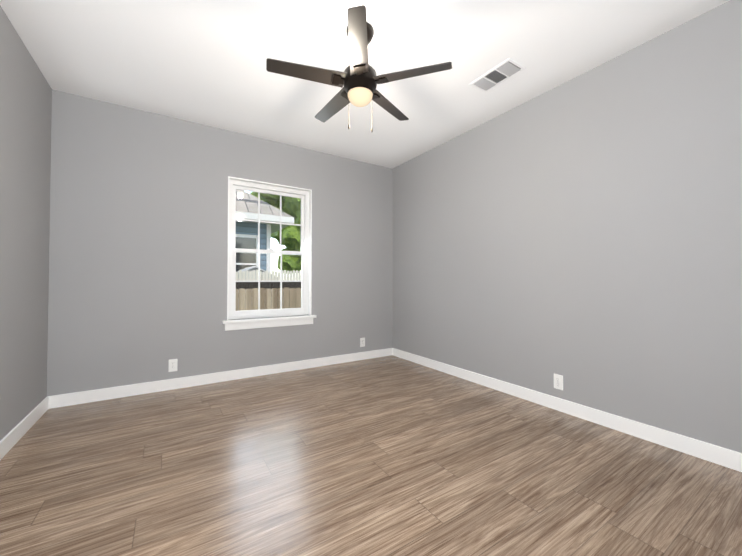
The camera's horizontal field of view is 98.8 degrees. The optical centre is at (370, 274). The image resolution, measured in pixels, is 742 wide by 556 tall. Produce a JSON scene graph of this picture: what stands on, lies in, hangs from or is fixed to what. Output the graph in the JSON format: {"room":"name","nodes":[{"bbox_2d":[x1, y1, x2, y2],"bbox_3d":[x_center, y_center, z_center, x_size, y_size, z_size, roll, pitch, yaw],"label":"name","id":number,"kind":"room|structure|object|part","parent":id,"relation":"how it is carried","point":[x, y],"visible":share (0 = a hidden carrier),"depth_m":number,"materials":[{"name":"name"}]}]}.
{"room":"empty bedroom","nodes":[
{"label":"empty bedroom","id":0,"kind":"room"},
{"bbox_2d":[0,6,51,440],"bbox_3d":[-1.563,-0.251,0.797,0.140,2.600,4.430,1,-1,-32],"label":"wall","id":1,"kind":"structure","parent":0,"point":[25,124],"depth_m":2.11,"materials":[{"name":"grey paint"}]},
{"bbox_2d":[0,397,48,459],"bbox_3d":[-1.494,1.000,0.811,0.014,0.100,4.136,1,-1,-32],"label":"baseboard","id":2,"kind":"structure","parent":1,"relation":"attached to","point":[13,437],"depth_m":2.10,"materials":[{"name":"white wood"}]},
{"bbox_2d":[47,90,392,395],"bbox_3d":[-1.195,-0.204,3.571,3.456,2.600,0.140,1,-1,-32],"label":"wall","id":3,"kind":"structure","parent":0,"point":[138,251],"depth_m":3.05,"materials":[{"name":"grey paint"}]},
{"bbox_2d":[169,359,177,371],"bbox_3d":[-1.885,0.862,3.027,0.072,0.116,0.009,1,-1,-32],"label":"electrical outlet","id":4,"kind":"object","parent":3,"relation":"attached to","point":[172,365],"visible":1,"depth_m":3.02,"materials":[{"name":"white plastic"}]},
{"bbox_2d":[47,348,391,408],"bbox_3d":[-1.154,1.045,3.485,3.456,0.100,0.014,1,-1,-32],"label":"baseboard","id":5,"kind":"structure","parent":3,"relation":"attached to","point":[68,399],"depth_m":3.13,"materials":[{"name":"white"}]},
{"bbox_2d":[228,179,308,319],"bbox_3d":[-1.152,-0.267,3.632,0.900,1.488,0.075,1,-1,-32],"label":"window","id":6,"kind":"structure","parent":3,"relation":"in","point":[305,194],"depth_m":3.60,"materials":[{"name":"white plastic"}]},
{"bbox_3d":[-1.161,-0.604,3.652,0.740,0.654,0.004,1,-1,-32],"label":"sash glass","id":7,"kind":"part","parent":6,"relation":"part of","materials":[{"name":"clear glass"}]},
{"bbox_3d":[-1.144,0.079,3.614,0.810,0.724,0.029,1,-1,-32],"label":"window sash","id":8,"kind":"part","parent":6,"relation":"part of","materials":[{"name":"white wood"}]},
{"bbox_3d":[-1.161,-0.604,3.652,0.810,0.724,0.028,1,-1,-32],"label":"window sash","id":9,"kind":"part","parent":6,"relation":"part of","materials":[{"name":"white wood"}]},
{"bbox_3d":[-1.144,0.072,3.614,0.740,0.638,0.004,1,-1,-32],"label":"sash glass","id":10,"kind":"part","parent":6,"relation":"part of","materials":[{"name":"clear glass"}]},
{"bbox_2d":[222,315,315,323],"bbox_3d":[-1.104,0.490,3.544,1.014,0.028,0.107,1,-1,-32],"label":"window sill","id":11,"kind":"structure","parent":3,"relation":"attached to","point":[267,319],"depth_m":3.47,"materials":[{"name":"white wood"}]},
{"bbox_2d":[225,318,312,330],"bbox_3d":[-1.095,0.541,3.529,0.964,0.075,0.016,1,-1,-32],"label":"apron","id":12,"kind":"object","parent":3,"relation":"attached to","point":[253,325],"visible":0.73,"depth_m":3.49,"materials":[{"name":"white wood"}]},
{"bbox_2d":[227,176,311,319],"bbox_3d":[-1.119,-0.274,3.581,0.924,1.500,0.077,1,-1,-32],"label":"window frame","id":13,"kind":"structure","parent":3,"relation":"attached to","point":[310,227],"depth_m":3.76,"materials":[{"name":"white wood"}]},
{"bbox_2d":[360,338,364,346],"bbox_3d":[-0.108,0.881,4.154,0.072,0.116,0.009,1,-1,-32],"label":"electrical outlet","id":14,"kind":"object","parent":3,"relation":"attached to","point":[362,342],"visible":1,"depth_m":4.15,"materials":[{"name":"white plastic"}]},
{"bbox_2d":[0,0,729,168],"bbox_3d":[-0.045,-1.594,1.783,3.736,0.120,4.430,1,-1,-32],"label":"ceiling","id":15,"kind":"structure","parent":0,"point":[202,62],"depth_m":2.19,"materials":[{"name":"white paint"}]},
{"bbox_2d":[266,5,451,131],"bbox_3d":[-0.095,-1.213,2.016,1.078,0.635,1.049,1,-1,-32],"label":"fan","id":16,"kind":"object","parent":15,"relation":"hanging from","point":[358,79],"visible":1,"depth_m":1.90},
{"bbox_3d":[-0.068,-1.330,1.994,0.208,0.402,0.208,1,-1,-32],"label":"motor","id":17,"kind":"part","parent":16,"relation":"part of","materials":[{"name":"brown metal"}]},
{"bbox_2d":[469,58,525,92],"bbox_3d":[0.961,-1.520,2.439,0.200,0.007,0.360,1,-1,-32],"label":"ceiling vent","id":18,"kind":"object","parent":15,"relation":"in","point":[496,67],"visible":0.98,"depth_m":2.41,"materials":[{"name":"white metal"}]},
{"bbox_2d":[474,61,519,89],"bbox_3d":[0.961,-1.518,2.439,0.148,0.011,0.306,1,-1,-32],"label":"louvres","id":19,"kind":"object","parent":18,"relation":"attached to","point":[508,69],"visible":1,"depth_m":2.41,"materials":[{"name":"grey metal"}]},
{"bbox_2d":[484,62,520,82],"bbox_3d":[0.961,-1.522,2.439,0.156,0.001,0.316,1,-1,-32],"label":"vent duct","id":20,"kind":"object","parent":15,"relation":"attached to","point":[494,77],"visible":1,"depth_m":2.44,"materials":[{"name":"grey metal"}]},
{"bbox_2d":[0,355,741,555],"bbox_3d":[-0.045,1.125,1.738,3.736,0.120,4.430,1,-1,-32],"label":"floor","id":21,"kind":"structure","parent":0,"point":[391,455],"depth_m":1.66,"materials":[{"name":"laminate"}]},
{"bbox_2d":[392,0,741,452],"bbox_3d":[1.473,-0.218,2.724,0.140,2.600,4.430,1,-1,-32],"label":"wall","id":22,"kind":"structure","parent":0,"point":[581,234],"depth_m":2.28,"materials":[{"name":"grey paint"}]},
{"bbox_2d":[554,374,562,389],"bbox_3d":[1.493,0.854,2.536,0.008,0.116,0.072,1,-1,-32],"label":"outlet","id":23,"kind":"object","parent":22,"relation":"attached to","point":[558,381],"visible":1,"depth_m":2.53,"materials":[{"name":"white plastic"}]},
{"bbox_2d":[392,348,741,471],"bbox_3d":[1.411,1.031,2.656,0.014,0.100,4.136,1,-1,-32],"label":"baseboard","id":24,"kind":"structure","parent":22,"relation":"attached to","point":[726,457],"depth_m":2.26,"materials":[{"name":"white wood"}]},
{"label":"outside","id":25,"kind":"structure","parent":0,"visible":0},
{"bbox_3d":[-2.417,2.006,11.561,70.000,0.050,75.000,1,-1,-32],"label":"lawn","id":26,"kind":"structure","parent":25,"visible":0},
{"bbox_2d":[236,221,266,270],"bbox_3d":[-10.094,0.212,9.084,12.350,3.446,7.000,1,-1,-32],"label":"house","id":27,"kind":"structure","parent":26,"relation":"on","point":[245,226],"depth_m":9.30,"materials":[{"name":"blue"}]},
{"bbox_2d":[235,237,255,271],"bbox_3d":[-3.719,-0.312,8.987,0.900,1.500,0.010,1,-1,-32],"label":"glass pane","id":28,"kind":"object","parent":27,"relation":"attached to","point":[239,242],"depth_m":9.07,"materials":[{"name":"grey glass"}]},
{"bbox_2d":[236,211,293,271],"bbox_3d":[-10.094,0.127,9.085,13.450,3.616,8.100,1,-1,-32],"label":"fascia","id":29,"kind":"object","parent":27,"relation":"attached to","point":[251,216],"depth_m":9.16,"materials":[{"name":"white"}]},
{"bbox_2d":[236,190,291,216],"bbox_3d":[-10.094,-3.230,9.142,13.450,3.100,8.100,1,-1,-32],"label":"roof","id":30,"kind":"object","parent":29,"relation":"on","point":[268,210],"depth_m":9.15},
{"bbox_2d":[237,266,283,306],"bbox_3d":[-3.102,0.855,8.183,1.900,2.131,1.100,1,-1,-32],"label":"shed","id":31,"kind":"object","parent":26,"relation":"on","point":[250,268],"depth_m":7.83,"materials":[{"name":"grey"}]},
{"bbox_2d":[236,269,300,310],"bbox_3d":[-0.972,0.907,8.416,23.048,2.035,0.149,1,-1,-32],"label":"fence","id":32,"kind":"object","parent":26,"relation":"on","point":[274,300],"depth_m":7.42,"materials":[{"name":"brown wood"}]},
{"bbox_2d":[250,192,300,273],"bbox_3d":[-2.634,-2.798,17.199,7.802,9.739,7.753,1,-1,-32],"label":"tree","id":33,"kind":"object","parent":26,"relation":"on","point":[290,261],"depth_m":15.03,"materials":[{"name":"green plant"}]}
]}

